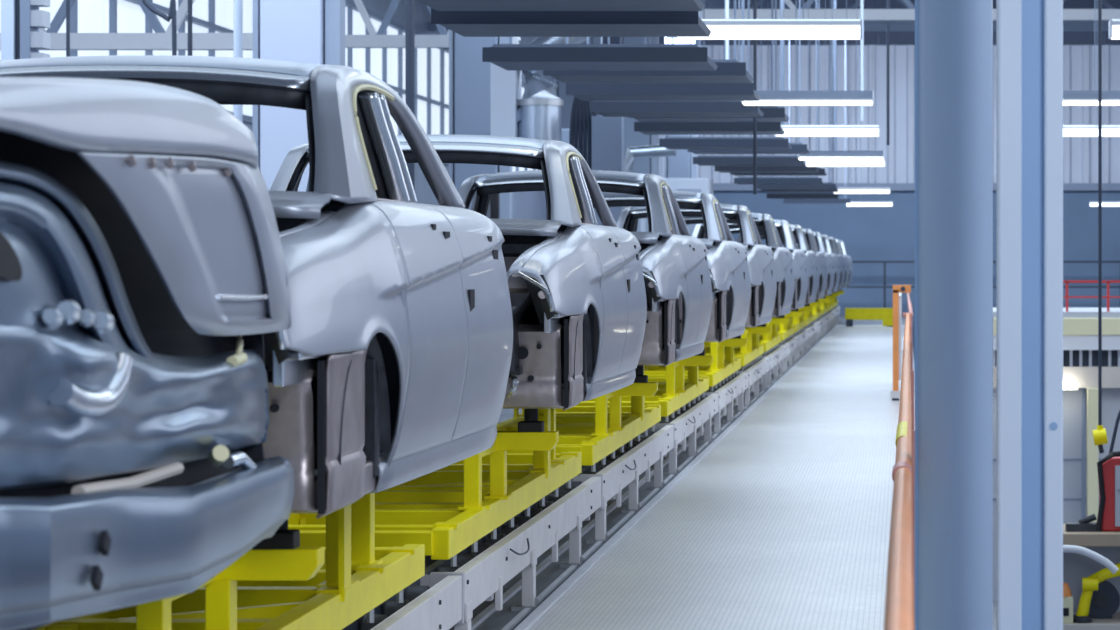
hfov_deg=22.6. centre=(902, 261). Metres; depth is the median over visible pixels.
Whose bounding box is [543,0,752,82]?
tray
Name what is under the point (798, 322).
carrier
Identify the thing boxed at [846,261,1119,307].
guard rail
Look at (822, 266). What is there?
car
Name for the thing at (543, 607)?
trim
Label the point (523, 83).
window
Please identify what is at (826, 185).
tray
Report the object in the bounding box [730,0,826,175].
tray
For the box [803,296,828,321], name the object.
carrier
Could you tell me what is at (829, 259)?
car
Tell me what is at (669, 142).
tray
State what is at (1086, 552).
air hose
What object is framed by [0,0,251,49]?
girder
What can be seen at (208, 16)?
window
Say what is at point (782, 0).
pipe
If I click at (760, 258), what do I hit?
car
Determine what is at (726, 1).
pipe
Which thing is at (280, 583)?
carrier
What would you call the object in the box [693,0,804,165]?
tray
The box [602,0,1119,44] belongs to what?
ceiling
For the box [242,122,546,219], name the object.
wall
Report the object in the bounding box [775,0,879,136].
pendant lamp
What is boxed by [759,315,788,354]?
carrier
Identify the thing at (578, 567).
trim
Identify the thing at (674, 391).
carrier
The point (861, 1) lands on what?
pipe
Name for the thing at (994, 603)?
floor
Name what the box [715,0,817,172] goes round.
tray
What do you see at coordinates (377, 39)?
girder
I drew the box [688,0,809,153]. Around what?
tray
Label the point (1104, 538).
shelf
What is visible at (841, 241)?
car
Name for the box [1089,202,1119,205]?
pendant lamp
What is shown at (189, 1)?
pipe
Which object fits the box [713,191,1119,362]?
wall
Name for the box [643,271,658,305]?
lamp
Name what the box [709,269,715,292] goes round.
lamp
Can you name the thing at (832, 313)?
frame
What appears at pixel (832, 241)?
car
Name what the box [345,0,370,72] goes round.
window
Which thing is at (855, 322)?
floor
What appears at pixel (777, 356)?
frame
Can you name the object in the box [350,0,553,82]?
wall
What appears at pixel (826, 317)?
frame
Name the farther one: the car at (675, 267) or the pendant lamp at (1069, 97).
the pendant lamp at (1069, 97)
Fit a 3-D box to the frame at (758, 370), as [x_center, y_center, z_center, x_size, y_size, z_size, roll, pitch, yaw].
[-2.420,1.560,36.660,1.160,0.440,5.499,0,0,0]
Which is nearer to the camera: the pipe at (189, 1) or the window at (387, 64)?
the pipe at (189, 1)
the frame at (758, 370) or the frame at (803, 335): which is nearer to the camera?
the frame at (758, 370)
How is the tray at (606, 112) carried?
on the tray at (603, 108)
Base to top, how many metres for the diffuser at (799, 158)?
0.030 m
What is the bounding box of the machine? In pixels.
[1065,410,1119,531]
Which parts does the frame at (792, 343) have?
leg, leg, leg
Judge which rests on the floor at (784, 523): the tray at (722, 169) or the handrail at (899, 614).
the handrail at (899, 614)
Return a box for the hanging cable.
[142,0,176,54]
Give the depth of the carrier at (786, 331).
46.48 m
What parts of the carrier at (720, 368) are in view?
rail, post, post, rail, post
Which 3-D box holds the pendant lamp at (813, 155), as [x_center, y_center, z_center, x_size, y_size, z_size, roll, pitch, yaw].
[-1.100,-4.635,49.200,1.530,5.630,0.220,0,0,0]
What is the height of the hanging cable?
5.601 m
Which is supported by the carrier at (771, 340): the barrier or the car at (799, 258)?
the car at (799, 258)
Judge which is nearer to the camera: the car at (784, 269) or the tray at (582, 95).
the tray at (582, 95)
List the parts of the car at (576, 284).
pillar frame, panel, seat frame, quarter panel, sill, panel, pillar frame, door frame, door frame, door, sill, door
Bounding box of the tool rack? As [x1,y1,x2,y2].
[1063,524,1119,629]
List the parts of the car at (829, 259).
pillar frame, quarter panel, door, door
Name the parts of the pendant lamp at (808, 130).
hanging rod, hanging rod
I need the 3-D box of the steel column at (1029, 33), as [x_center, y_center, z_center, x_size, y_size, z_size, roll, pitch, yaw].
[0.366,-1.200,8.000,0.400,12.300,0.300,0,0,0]
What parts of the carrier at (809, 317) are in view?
rail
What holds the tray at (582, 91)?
hanging from the ceiling
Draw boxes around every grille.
[993,350,1119,366]
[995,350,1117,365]
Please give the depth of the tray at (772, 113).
35.84 m
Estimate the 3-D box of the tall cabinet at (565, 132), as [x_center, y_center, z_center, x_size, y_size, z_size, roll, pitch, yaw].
[-5.290,-0.220,46.475,1.100,4.000,1.050,0,0,0]
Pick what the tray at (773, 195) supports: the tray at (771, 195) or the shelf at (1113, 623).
the tray at (771, 195)
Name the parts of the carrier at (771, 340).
post, rail, post, post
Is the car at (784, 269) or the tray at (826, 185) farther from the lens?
the tray at (826, 185)
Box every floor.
[449,314,844,629]
[527,325,914,629]
[839,314,904,324]
[993,602,995,629]
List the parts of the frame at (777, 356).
leg, leg, leg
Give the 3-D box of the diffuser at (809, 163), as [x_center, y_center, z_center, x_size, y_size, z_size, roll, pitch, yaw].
[-1.100,-1.883,53.000,1.490,0.103,0.220,0,0,0]
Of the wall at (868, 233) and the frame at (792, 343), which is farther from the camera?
the wall at (868, 233)
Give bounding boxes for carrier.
[36,493,424,629]
[288,408,581,566]
[497,365,660,471]
[576,350,712,421]
[644,335,747,390]
[704,324,771,369]
[745,308,802,343]
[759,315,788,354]
[777,303,812,334]
[792,299,821,327]
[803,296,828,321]
[820,294,834,316]
[825,290,843,308]
[825,292,839,312]
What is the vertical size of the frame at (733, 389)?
0.440 m
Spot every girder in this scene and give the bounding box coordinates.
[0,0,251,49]
[345,0,520,47]
[428,0,1114,30]
[701,0,1119,19]
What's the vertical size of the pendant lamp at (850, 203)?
5.618 m
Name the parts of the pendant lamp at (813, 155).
hanging rod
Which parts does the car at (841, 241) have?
pillar frame, door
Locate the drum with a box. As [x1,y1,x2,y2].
[1089,580,1119,618]
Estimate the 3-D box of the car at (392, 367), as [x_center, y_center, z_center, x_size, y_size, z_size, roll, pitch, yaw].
[-2.420,0.018,9.460,1.884,1.375,4.600,0,0,0]
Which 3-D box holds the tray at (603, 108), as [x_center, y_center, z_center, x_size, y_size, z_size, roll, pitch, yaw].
[-2.725,-4.615,33.590,2.000,5.670,1.420,0,0,0]
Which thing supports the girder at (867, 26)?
attached to the wall at (422, 14)
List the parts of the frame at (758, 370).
joint plate, leg, leg, leg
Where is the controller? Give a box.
[1063,582,1072,622]
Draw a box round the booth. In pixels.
[993,307,1119,601]
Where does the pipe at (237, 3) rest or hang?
hanging from the ceiling
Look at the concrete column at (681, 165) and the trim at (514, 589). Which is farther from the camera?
the concrete column at (681, 165)
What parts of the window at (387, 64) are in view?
pane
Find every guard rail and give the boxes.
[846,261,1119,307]
[1063,280,1119,311]
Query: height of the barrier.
0.500 m
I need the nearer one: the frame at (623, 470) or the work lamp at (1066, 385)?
the frame at (623, 470)
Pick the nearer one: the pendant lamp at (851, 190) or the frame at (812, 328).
the frame at (812, 328)
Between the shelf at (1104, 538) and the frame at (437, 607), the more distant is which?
the shelf at (1104, 538)
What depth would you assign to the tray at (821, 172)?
58.27 m
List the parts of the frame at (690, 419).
joint plate, leg, leg, leg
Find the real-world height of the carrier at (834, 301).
0.640 m
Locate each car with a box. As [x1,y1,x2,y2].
[0,55,512,518]
[0,77,293,629]
[270,134,646,410]
[458,170,711,366]
[590,190,750,342]
[617,203,776,327]
[683,213,794,316]
[692,219,808,309]
[730,224,818,303]
[736,228,827,299]
[760,232,834,295]
[780,234,839,292]
[781,237,844,289]
[796,238,848,287]
[797,240,852,285]
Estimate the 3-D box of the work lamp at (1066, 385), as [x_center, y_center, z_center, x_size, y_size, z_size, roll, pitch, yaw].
[2.055,1.787,39.895,0.909,0.101,0.110,0,0,0]
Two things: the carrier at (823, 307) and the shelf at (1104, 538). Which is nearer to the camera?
the shelf at (1104, 538)
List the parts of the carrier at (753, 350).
post, rail, post, post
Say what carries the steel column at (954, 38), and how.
on the floor at (994, 603)
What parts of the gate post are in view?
post, white panel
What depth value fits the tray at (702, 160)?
50.28 m
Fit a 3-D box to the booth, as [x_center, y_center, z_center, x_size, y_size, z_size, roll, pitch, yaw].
[4.100,2.837,41.920,5.600,4.227,4.160,0,0,0]
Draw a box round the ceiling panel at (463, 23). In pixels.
[431,8,710,36]
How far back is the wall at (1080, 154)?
95.10 m
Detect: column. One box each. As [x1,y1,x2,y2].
[1,0,49,60]
[252,0,344,191]
[449,29,511,218]
[554,37,601,128]
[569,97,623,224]
[620,37,658,174]
[665,37,696,177]
[915,0,992,629]
[996,0,1062,629]
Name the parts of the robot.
arm, arm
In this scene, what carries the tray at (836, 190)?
hanging from the ceiling
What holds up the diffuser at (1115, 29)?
attached to the pendant lamp at (1113, 24)
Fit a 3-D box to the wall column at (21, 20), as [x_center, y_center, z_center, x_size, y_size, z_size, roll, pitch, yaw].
[-8.289,-2.820,26.150,0.390,9.200,0.300,0,0,0]
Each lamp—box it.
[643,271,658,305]
[675,0,861,39]
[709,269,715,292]
[741,0,873,104]
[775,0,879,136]
[798,0,883,159]
[806,158,885,166]
[833,0,890,193]
[846,202,892,205]
[1063,0,1119,104]
[1063,125,1119,136]
[1063,382,1076,389]
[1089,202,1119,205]
[1108,19,1119,39]
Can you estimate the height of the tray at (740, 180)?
0.140 m
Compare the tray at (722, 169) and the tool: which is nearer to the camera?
the tool
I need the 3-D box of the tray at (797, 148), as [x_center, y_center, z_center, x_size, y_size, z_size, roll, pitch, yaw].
[-2.605,-1.930,47.000,2.000,0.140,1.400,0,0,0]
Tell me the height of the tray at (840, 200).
5.670 m
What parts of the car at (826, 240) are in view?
pillar frame, quarter panel, door, door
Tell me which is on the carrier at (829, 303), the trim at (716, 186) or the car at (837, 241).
the car at (837, 241)
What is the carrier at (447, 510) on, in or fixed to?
on the frame at (484, 573)
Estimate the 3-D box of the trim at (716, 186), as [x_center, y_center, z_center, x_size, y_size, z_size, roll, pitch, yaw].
[2.000,-2.575,94.865,28.600,0.250,0.230,0,0,0]
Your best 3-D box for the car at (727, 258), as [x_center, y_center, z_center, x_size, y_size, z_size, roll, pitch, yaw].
[-2.420,0.018,25.960,1.884,1.375,4.600,0,0,0]
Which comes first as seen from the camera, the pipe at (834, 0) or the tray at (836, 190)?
the pipe at (834, 0)
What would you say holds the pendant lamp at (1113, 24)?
hanging from the ceiling
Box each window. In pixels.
[0,0,116,60]
[103,0,251,123]
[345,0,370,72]
[361,10,443,163]
[436,48,448,164]
[512,82,537,171]
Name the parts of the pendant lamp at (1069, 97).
hanging rod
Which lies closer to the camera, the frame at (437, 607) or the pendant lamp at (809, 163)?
the frame at (437, 607)
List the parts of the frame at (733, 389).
joint plate, leg, leg, leg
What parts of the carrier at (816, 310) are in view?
rail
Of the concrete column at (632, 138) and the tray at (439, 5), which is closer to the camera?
the tray at (439, 5)
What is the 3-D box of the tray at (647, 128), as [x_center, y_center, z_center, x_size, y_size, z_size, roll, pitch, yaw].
[-2.666,-4.615,38.390,2.000,5.670,1.420,0,0,0]
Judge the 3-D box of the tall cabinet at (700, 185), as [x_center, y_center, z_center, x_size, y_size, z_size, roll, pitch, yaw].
[-4.394,-0.177,50.340,1.800,3.914,1.320,0,0,0]
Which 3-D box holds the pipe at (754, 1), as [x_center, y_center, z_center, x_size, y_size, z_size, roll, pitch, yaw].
[-1.863,-4.150,34.800,0.044,6.600,0.042,0,0,0]
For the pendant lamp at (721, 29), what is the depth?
22.60 m
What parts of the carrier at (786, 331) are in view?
post, rail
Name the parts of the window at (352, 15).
pane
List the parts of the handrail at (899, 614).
post, post, post, post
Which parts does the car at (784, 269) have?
pillar frame, panel, door frame, panel, quarter panel, door, sill, door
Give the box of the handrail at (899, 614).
[884,293,914,629]
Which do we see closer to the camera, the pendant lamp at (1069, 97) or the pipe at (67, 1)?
the pipe at (67, 1)
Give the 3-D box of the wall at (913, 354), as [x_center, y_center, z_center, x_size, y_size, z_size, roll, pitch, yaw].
[0.180,3.350,46.500,0.040,3.200,97.000,0,0,0]
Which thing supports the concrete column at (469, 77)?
on the floor at (497, 620)
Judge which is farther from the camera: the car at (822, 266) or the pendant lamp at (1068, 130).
the car at (822, 266)
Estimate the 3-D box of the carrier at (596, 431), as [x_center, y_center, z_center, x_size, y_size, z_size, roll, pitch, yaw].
[-2.420,1.020,19.820,1.460,0.640,4.920,0,0,0]
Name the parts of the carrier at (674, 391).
post, post, rail, post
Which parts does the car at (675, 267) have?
door frame, pillar frame, panel, seat frame, quarter panel, pillar frame, sill, panel, door frame, door frame, door, sill, door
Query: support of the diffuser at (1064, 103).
attached to the pendant lamp at (1069, 97)
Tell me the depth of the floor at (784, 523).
18.36 m
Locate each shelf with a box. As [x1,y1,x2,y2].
[1063,524,1119,546]
[1063,612,1119,629]
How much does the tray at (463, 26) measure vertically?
0.140 m
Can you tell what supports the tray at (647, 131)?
on the tray at (647, 128)
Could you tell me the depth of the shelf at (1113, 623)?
24.85 m
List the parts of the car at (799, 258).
pillar frame, pillar frame, panel, quarter panel, door, sill, door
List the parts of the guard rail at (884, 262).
post, rail, rail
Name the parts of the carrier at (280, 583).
rail, post, post, clamp plate, post, rail, post, clamp plate, clamp plate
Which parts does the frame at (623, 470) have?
plate, joint plate, leg, leg, leg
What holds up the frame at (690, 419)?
on the floor at (497, 620)
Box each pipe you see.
[66,0,69,56]
[188,0,191,55]
[234,0,241,121]
[405,0,414,191]
[725,0,728,58]
[753,0,756,194]
[782,0,783,137]
[834,0,835,150]
[860,0,863,120]
[887,0,888,144]
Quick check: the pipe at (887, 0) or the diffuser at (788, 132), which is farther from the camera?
the pipe at (887, 0)
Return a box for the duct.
[487,37,589,140]
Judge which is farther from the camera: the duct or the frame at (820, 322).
the frame at (820, 322)
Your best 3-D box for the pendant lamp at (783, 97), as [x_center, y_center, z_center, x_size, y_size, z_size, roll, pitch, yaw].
[-1.100,-4.635,32.000,1.530,5.630,0.220,0,0,0]
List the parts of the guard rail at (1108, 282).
post, rail, rail, post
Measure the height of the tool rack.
2.509 m
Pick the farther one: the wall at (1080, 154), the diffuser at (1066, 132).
the wall at (1080, 154)
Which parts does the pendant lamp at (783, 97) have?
hanging rod, hanging rod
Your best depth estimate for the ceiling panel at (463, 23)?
20.96 m
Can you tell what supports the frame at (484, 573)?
on the floor at (497, 620)
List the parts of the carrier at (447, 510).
rail, clamp plate, post, clamp plate, post, rail, clamp plate, post, post, clamp plate, clamp plate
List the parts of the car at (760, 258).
pillar frame, panel, pillar frame, door frame, quarter panel, panel, door, sill, door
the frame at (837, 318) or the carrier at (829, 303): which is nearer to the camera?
the carrier at (829, 303)
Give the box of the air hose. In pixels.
[1063,545,1117,573]
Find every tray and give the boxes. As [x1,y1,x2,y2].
[418,0,704,10]
[440,17,710,36]
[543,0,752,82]
[551,59,752,82]
[566,0,759,100]
[572,91,759,100]
[590,0,763,116]
[595,108,763,116]
[628,0,788,121]
[634,0,784,134]
[634,105,788,121]
[639,128,784,134]
[659,0,791,148]
[664,137,791,148]
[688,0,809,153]
[692,143,809,153]
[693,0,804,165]
[697,155,804,165]
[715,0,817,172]
[718,163,817,172]
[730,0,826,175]
[734,0,823,183]
[734,167,826,175]
[737,177,823,183]
[757,0,836,189]
[757,182,836,189]
[761,0,838,191]
[767,0,838,198]
[769,193,838,198]
[783,40,849,202]
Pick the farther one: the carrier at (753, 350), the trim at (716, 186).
the trim at (716, 186)
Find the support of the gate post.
on the floor at (784, 523)
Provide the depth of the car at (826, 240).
63.53 m
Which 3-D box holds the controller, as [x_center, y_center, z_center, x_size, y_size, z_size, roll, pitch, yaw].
[1.448,3.075,24.955,0.170,0.360,0.150,0,0,0]
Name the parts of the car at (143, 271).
panel, impact rail, trunk lid, panel, lid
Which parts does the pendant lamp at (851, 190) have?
hanging rod, hanging rod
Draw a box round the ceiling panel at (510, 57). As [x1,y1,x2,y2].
[482,37,717,70]
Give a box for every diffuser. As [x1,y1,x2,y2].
[678,25,859,39]
[744,102,871,104]
[776,129,878,136]
[799,158,882,159]
[807,161,884,166]
[834,190,889,193]
[1063,102,1119,104]
[1063,129,1119,136]
[1111,25,1119,39]
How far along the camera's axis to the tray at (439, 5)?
20.05 m
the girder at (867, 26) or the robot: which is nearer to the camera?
the robot
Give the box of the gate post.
[890,285,910,400]
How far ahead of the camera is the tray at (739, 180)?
62.78 m
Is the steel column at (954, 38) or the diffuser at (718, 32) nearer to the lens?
the steel column at (954, 38)
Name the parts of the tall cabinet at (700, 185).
door, door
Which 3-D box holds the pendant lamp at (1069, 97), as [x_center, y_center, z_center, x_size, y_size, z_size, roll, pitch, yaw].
[2.500,-4.635,32.000,1.530,5.630,0.220,0,0,0]
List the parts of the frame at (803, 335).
leg, leg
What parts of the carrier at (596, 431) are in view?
rail, clamp plate, post, post, rail, post, clamp plate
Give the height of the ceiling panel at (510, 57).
5.670 m
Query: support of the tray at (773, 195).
hanging from the ceiling
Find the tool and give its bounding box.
[1092,0,1107,452]
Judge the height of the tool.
5.145 m
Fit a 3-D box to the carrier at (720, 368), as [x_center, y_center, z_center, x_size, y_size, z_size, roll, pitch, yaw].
[-2.420,1.020,30.820,1.460,0.640,4.920,0,0,0]
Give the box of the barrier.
[845,308,892,326]
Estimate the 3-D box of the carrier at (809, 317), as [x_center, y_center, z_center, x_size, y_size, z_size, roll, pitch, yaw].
[-2.420,1.020,58.320,1.460,0.640,4.920,0,0,0]
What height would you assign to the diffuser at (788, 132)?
0.103 m
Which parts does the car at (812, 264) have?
pillar frame, panel, quarter panel, door, door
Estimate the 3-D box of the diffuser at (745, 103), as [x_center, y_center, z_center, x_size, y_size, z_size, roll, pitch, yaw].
[-1.100,-1.835,32.000,1.480,0.030,0.200,0,0,0]
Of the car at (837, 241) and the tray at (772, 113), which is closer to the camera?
the tray at (772, 113)
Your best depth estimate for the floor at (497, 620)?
17.12 m
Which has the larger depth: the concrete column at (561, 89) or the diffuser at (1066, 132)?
the concrete column at (561, 89)
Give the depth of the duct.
35.74 m
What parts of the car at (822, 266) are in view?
pillar frame, pillar frame, quarter panel, door, door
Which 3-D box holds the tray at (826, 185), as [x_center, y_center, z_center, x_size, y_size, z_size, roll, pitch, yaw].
[-2.635,-4.615,67.990,2.000,5.670,1.420,0,0,0]
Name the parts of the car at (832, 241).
pillar frame, quarter panel, door, door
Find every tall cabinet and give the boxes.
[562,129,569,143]
[624,145,712,235]
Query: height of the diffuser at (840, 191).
0.103 m
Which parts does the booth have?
panel frame, post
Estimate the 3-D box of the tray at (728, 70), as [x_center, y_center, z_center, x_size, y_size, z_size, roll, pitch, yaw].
[-2.551,-1.930,28.000,2.000,0.140,1.400,0,0,0]
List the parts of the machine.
frame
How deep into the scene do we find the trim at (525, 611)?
17.96 m
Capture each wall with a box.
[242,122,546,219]
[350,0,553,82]
[659,45,1119,182]
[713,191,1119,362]
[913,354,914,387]
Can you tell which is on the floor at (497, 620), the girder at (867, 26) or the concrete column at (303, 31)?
the concrete column at (303, 31)
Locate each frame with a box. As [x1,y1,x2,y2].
[342,576,461,629]
[420,476,600,629]
[573,425,673,543]
[655,393,717,475]
[701,372,747,434]
[738,357,769,406]
[761,345,785,386]
[779,336,798,370]
[793,329,808,358]
[804,323,816,349]
[813,318,823,340]
[820,314,829,334]
[827,310,835,328]
[832,307,840,324]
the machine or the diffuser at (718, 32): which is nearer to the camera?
the diffuser at (718, 32)
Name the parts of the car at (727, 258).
panel, pillar frame, door frame, quarter panel, panel, door frame, sill, door, door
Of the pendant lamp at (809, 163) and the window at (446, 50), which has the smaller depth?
the pendant lamp at (809, 163)
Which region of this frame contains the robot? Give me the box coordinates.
[1073,563,1119,622]
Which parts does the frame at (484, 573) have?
plate, joint plate, leg, leg, leg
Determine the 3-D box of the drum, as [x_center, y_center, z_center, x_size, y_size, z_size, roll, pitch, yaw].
[1.812,3.085,25.290,0.340,0.340,0.180,0,0,0]
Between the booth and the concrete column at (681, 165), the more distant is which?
the concrete column at (681, 165)
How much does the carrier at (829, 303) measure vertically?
0.640 m
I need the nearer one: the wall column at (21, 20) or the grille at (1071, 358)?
the wall column at (21, 20)
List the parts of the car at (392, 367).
panel, seat frame, panel, quarter panel, sill, door frame, pillar frame, door, door frame, door, sill, door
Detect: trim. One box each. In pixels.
[471,354,792,629]
[501,327,832,629]
[511,325,835,629]
[514,324,838,629]
[713,183,1119,190]
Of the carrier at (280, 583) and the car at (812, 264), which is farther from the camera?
the car at (812, 264)
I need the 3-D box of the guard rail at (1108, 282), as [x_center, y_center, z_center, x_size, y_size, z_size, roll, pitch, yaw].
[3.750,0.496,40.300,4.300,0.455,0.040,0,0,0]
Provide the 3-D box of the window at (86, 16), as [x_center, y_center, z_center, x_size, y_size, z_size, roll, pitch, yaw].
[-12.070,-4.100,37.020,0.260,3.100,10.040,0,0,0]
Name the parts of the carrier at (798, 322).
post, rail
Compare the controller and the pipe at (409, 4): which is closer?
the controller
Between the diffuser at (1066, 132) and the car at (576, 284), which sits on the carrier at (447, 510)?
the car at (576, 284)
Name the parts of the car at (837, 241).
pillar frame, door, quarter panel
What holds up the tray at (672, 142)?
hanging from the ceiling

